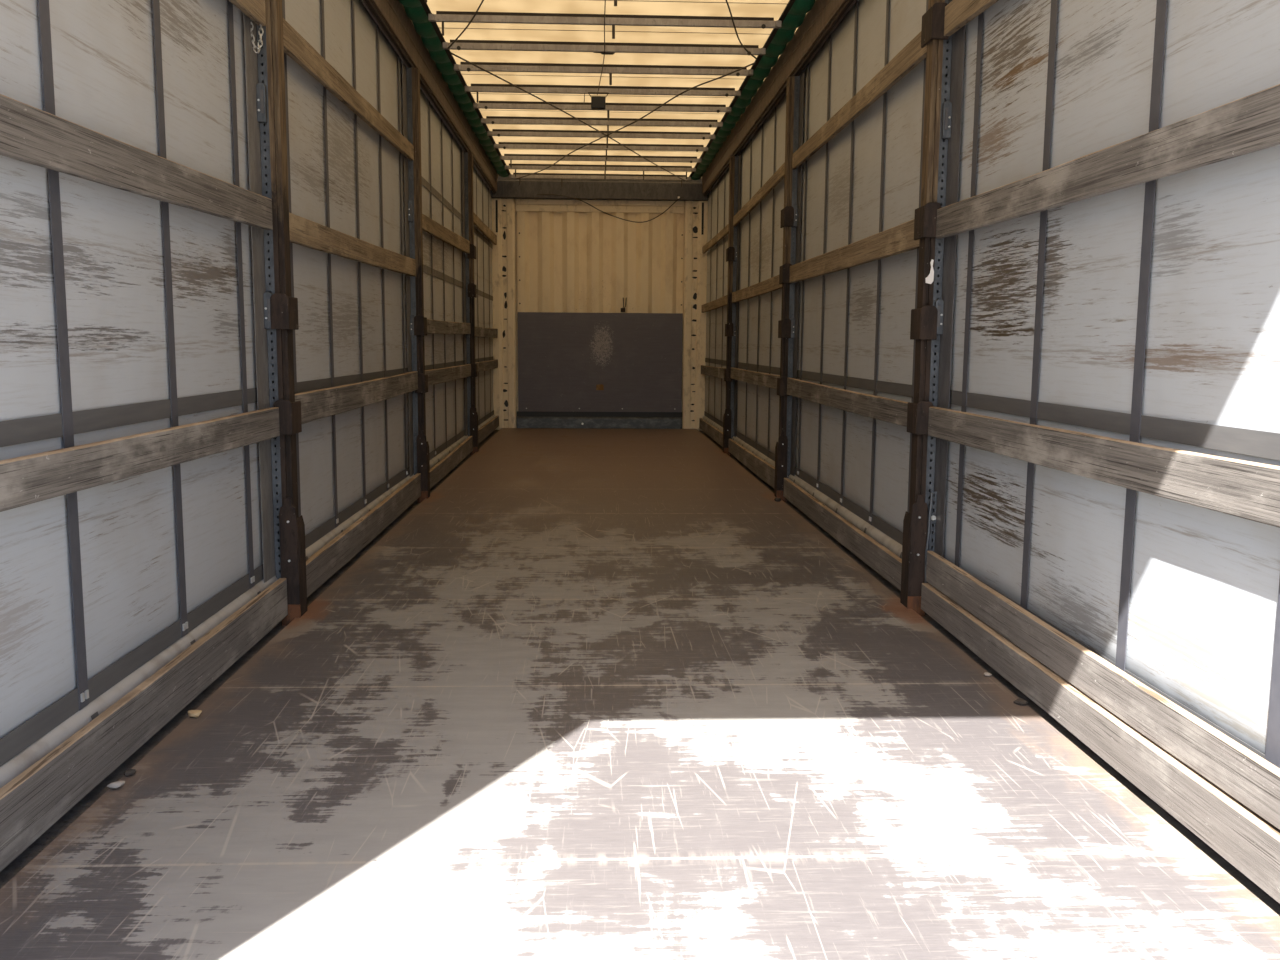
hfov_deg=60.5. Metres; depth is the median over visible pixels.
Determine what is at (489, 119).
bow
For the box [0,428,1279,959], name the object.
floor
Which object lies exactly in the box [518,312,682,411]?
board
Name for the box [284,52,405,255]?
curtain
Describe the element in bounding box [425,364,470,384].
wooden plank
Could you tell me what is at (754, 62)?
wire
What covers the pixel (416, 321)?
post
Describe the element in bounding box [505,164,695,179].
bow
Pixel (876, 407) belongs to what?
wooden plank
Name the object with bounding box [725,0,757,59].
wire
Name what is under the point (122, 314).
curtain
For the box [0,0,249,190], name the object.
curtain
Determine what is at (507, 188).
header beam
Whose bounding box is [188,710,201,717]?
chip
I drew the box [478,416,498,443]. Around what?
wooden plank
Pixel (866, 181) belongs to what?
curtain
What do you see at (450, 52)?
wire
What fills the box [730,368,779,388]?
wooden plank
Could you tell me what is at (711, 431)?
wooden plank
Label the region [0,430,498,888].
trim
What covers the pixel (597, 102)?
box
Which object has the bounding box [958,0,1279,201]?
curtain
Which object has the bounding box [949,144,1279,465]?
curtain
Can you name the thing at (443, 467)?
wooden plank
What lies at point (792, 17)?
tarpaulin edge
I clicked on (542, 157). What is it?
bow
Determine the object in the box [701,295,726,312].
wooden plank
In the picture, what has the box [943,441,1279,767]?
curtain
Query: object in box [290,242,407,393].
curtain
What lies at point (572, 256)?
wall
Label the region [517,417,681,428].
sill
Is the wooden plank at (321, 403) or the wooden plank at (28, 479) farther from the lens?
the wooden plank at (321, 403)
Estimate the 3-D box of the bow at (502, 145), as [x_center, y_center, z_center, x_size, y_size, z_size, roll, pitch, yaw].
[-0.384,-3.273,10.933,2.132,0.156,0.040,0,7,-2]
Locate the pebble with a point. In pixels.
(117, 784)
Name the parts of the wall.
frame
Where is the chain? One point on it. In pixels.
(260, 28)
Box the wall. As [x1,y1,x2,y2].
[495,199,701,430]
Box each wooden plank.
[0,94,272,229]
[0,407,279,511]
[0,578,287,871]
[229,0,265,25]
[283,18,413,159]
[289,213,415,275]
[295,371,417,423]
[306,473,420,596]
[422,214,469,253]
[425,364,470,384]
[427,319,470,333]
[430,436,472,488]
[474,213,496,244]
[475,326,497,337]
[475,359,497,371]
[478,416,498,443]
[699,418,722,446]
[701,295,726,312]
[701,365,725,378]
[702,224,728,253]
[729,439,774,487]
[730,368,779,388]
[732,275,781,302]
[733,162,784,226]
[783,478,901,590]
[787,378,907,426]
[789,219,919,282]
[792,32,926,168]
[921,583,1279,903]
[926,551,1279,829]
[928,407,1279,527]
[936,84,1279,238]
[944,0,998,35]
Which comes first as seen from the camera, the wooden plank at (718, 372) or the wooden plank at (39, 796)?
the wooden plank at (39, 796)
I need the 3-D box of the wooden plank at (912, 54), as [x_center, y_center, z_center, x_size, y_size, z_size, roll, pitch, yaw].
[1.082,-1.917,5.755,0.028,0.108,3.036,0,7,-2]
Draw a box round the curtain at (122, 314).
[0,155,257,460]
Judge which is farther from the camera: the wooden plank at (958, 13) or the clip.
the clip
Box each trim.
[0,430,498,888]
[517,411,681,416]
[700,431,1279,915]
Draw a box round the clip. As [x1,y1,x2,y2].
[593,52,613,54]
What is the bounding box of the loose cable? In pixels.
[537,194,683,222]
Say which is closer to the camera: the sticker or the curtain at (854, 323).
the sticker
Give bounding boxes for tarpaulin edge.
[398,0,510,176]
[689,0,815,179]
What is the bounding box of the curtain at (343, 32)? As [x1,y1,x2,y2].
[282,0,405,134]
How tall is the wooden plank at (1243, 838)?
0.131 m
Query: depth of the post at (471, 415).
10.37 m
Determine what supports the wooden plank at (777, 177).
attached to the post at (732, 252)
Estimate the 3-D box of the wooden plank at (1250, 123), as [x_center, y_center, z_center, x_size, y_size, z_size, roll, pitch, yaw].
[1.213,-0.771,2.595,0.028,0.128,3.236,0,7,-2]
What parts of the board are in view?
rusty plate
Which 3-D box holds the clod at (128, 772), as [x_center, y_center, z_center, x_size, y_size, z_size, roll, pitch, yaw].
[-1.237,0.708,2.658,0.025,0.014,0.031,5,9,35]
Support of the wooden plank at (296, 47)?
attached to the post at (416, 321)
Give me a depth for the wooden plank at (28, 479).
2.72 m
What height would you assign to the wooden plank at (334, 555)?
0.162 m
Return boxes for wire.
[448,0,483,48]
[450,52,685,180]
[516,62,754,178]
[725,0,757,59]
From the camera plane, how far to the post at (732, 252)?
10.46 m
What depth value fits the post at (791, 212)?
7.37 m
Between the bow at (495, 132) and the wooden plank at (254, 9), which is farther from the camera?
the bow at (495, 132)
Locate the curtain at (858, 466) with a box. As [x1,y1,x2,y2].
[787,397,911,558]
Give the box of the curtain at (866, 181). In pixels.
[800,58,925,261]
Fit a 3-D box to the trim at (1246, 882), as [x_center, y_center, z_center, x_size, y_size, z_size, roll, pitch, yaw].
[1.048,0.131,7.443,0.169,0.310,12.680,0,7,-2]
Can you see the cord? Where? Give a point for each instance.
(605, 0)
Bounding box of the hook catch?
[621,298,626,311]
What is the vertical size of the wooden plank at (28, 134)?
0.162 m
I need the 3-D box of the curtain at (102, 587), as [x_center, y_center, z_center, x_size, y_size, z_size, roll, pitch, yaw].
[-1.372,0.229,3.157,0.074,0.558,1.951,0,7,-2]
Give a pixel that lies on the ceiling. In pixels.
(774, 9)
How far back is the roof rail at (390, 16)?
7.71 m
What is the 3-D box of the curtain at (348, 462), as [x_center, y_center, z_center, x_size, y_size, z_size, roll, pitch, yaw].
[-1.485,-0.119,5.866,0.074,0.580,2.847,0,7,-2]
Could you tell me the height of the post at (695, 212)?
2.761 m
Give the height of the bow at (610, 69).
0.142 m
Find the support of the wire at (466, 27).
attached to the bow
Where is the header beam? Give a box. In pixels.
[490,175,708,201]
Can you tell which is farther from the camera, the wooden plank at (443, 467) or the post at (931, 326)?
the wooden plank at (443, 467)
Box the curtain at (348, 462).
[296,393,413,559]
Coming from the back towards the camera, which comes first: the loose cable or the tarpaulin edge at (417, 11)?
the loose cable
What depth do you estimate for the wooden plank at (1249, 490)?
2.66 m
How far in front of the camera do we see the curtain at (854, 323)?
5.59 m
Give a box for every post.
[243,0,306,625]
[402,63,429,502]
[462,150,478,454]
[492,198,516,427]
[682,201,707,428]
[723,154,740,455]
[774,72,803,501]
[900,0,964,615]
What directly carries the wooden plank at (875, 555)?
on the trim at (1246, 882)
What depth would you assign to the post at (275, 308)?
4.05 m
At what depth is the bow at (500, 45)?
7.25 m
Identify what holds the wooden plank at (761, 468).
attached to the post at (732, 252)
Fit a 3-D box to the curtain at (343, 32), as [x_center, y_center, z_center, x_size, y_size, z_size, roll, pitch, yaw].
[-1.470,-2.209,5.599,0.074,0.502,2.832,0,7,-2]
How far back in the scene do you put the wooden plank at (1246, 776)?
2.69 m
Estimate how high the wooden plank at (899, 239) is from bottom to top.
0.125 m
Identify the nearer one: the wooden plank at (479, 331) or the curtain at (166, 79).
the curtain at (166, 79)
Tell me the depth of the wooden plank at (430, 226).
8.57 m
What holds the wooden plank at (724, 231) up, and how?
attached to the post at (732, 252)
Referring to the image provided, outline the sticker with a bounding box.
[925,259,933,283]
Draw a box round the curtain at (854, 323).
[797,248,918,402]
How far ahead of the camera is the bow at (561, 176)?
12.88 m
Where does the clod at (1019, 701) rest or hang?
on the floor
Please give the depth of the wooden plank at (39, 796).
2.70 m
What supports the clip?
attached to the ceiling
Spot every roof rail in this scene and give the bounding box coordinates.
[361,0,497,193]
[701,0,856,195]
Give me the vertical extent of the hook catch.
0.175 m
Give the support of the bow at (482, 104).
attached to the ceiling
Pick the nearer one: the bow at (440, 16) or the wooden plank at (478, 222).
the bow at (440, 16)
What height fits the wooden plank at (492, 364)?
0.108 m
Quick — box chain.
[250,19,262,53]
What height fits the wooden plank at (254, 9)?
0.198 m
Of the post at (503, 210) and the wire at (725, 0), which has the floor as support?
the post at (503, 210)
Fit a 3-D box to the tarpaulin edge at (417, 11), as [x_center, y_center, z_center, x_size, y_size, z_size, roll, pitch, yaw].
[-1.341,-2.828,6.853,0.156,0.056,12.440,0,7,-2]
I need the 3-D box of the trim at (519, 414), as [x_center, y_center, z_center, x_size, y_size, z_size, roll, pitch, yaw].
[-0.498,-0.813,13.595,2.045,0.064,0.040,0,7,-2]
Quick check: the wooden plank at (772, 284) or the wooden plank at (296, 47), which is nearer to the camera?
the wooden plank at (296, 47)
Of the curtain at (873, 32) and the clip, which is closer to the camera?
the curtain at (873, 32)
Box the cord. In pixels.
[597,0,605,94]
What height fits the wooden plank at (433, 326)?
0.120 m
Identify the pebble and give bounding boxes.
[107,781,124,788]
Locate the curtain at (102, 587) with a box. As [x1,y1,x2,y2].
[0,442,276,787]
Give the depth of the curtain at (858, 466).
5.68 m
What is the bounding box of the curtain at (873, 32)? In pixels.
[800,0,928,143]
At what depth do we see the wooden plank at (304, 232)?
5.14 m
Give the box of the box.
[584,92,608,109]
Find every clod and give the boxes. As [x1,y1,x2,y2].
[124,769,135,775]
[1013,698,1027,705]
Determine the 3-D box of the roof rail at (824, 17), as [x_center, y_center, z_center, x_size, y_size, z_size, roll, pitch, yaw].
[1.054,-2.731,6.983,0.135,0.285,12.475,0,7,-2]
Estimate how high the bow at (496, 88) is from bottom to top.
0.142 m
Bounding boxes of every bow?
[428,11,781,38]
[442,40,765,54]
[454,62,752,84]
[465,84,740,102]
[473,101,731,120]
[481,116,722,135]
[487,129,715,147]
[494,142,707,159]
[500,154,701,170]
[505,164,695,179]
[509,173,690,186]
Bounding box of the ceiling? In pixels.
[403,0,806,176]
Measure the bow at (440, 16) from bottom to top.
0.142 m

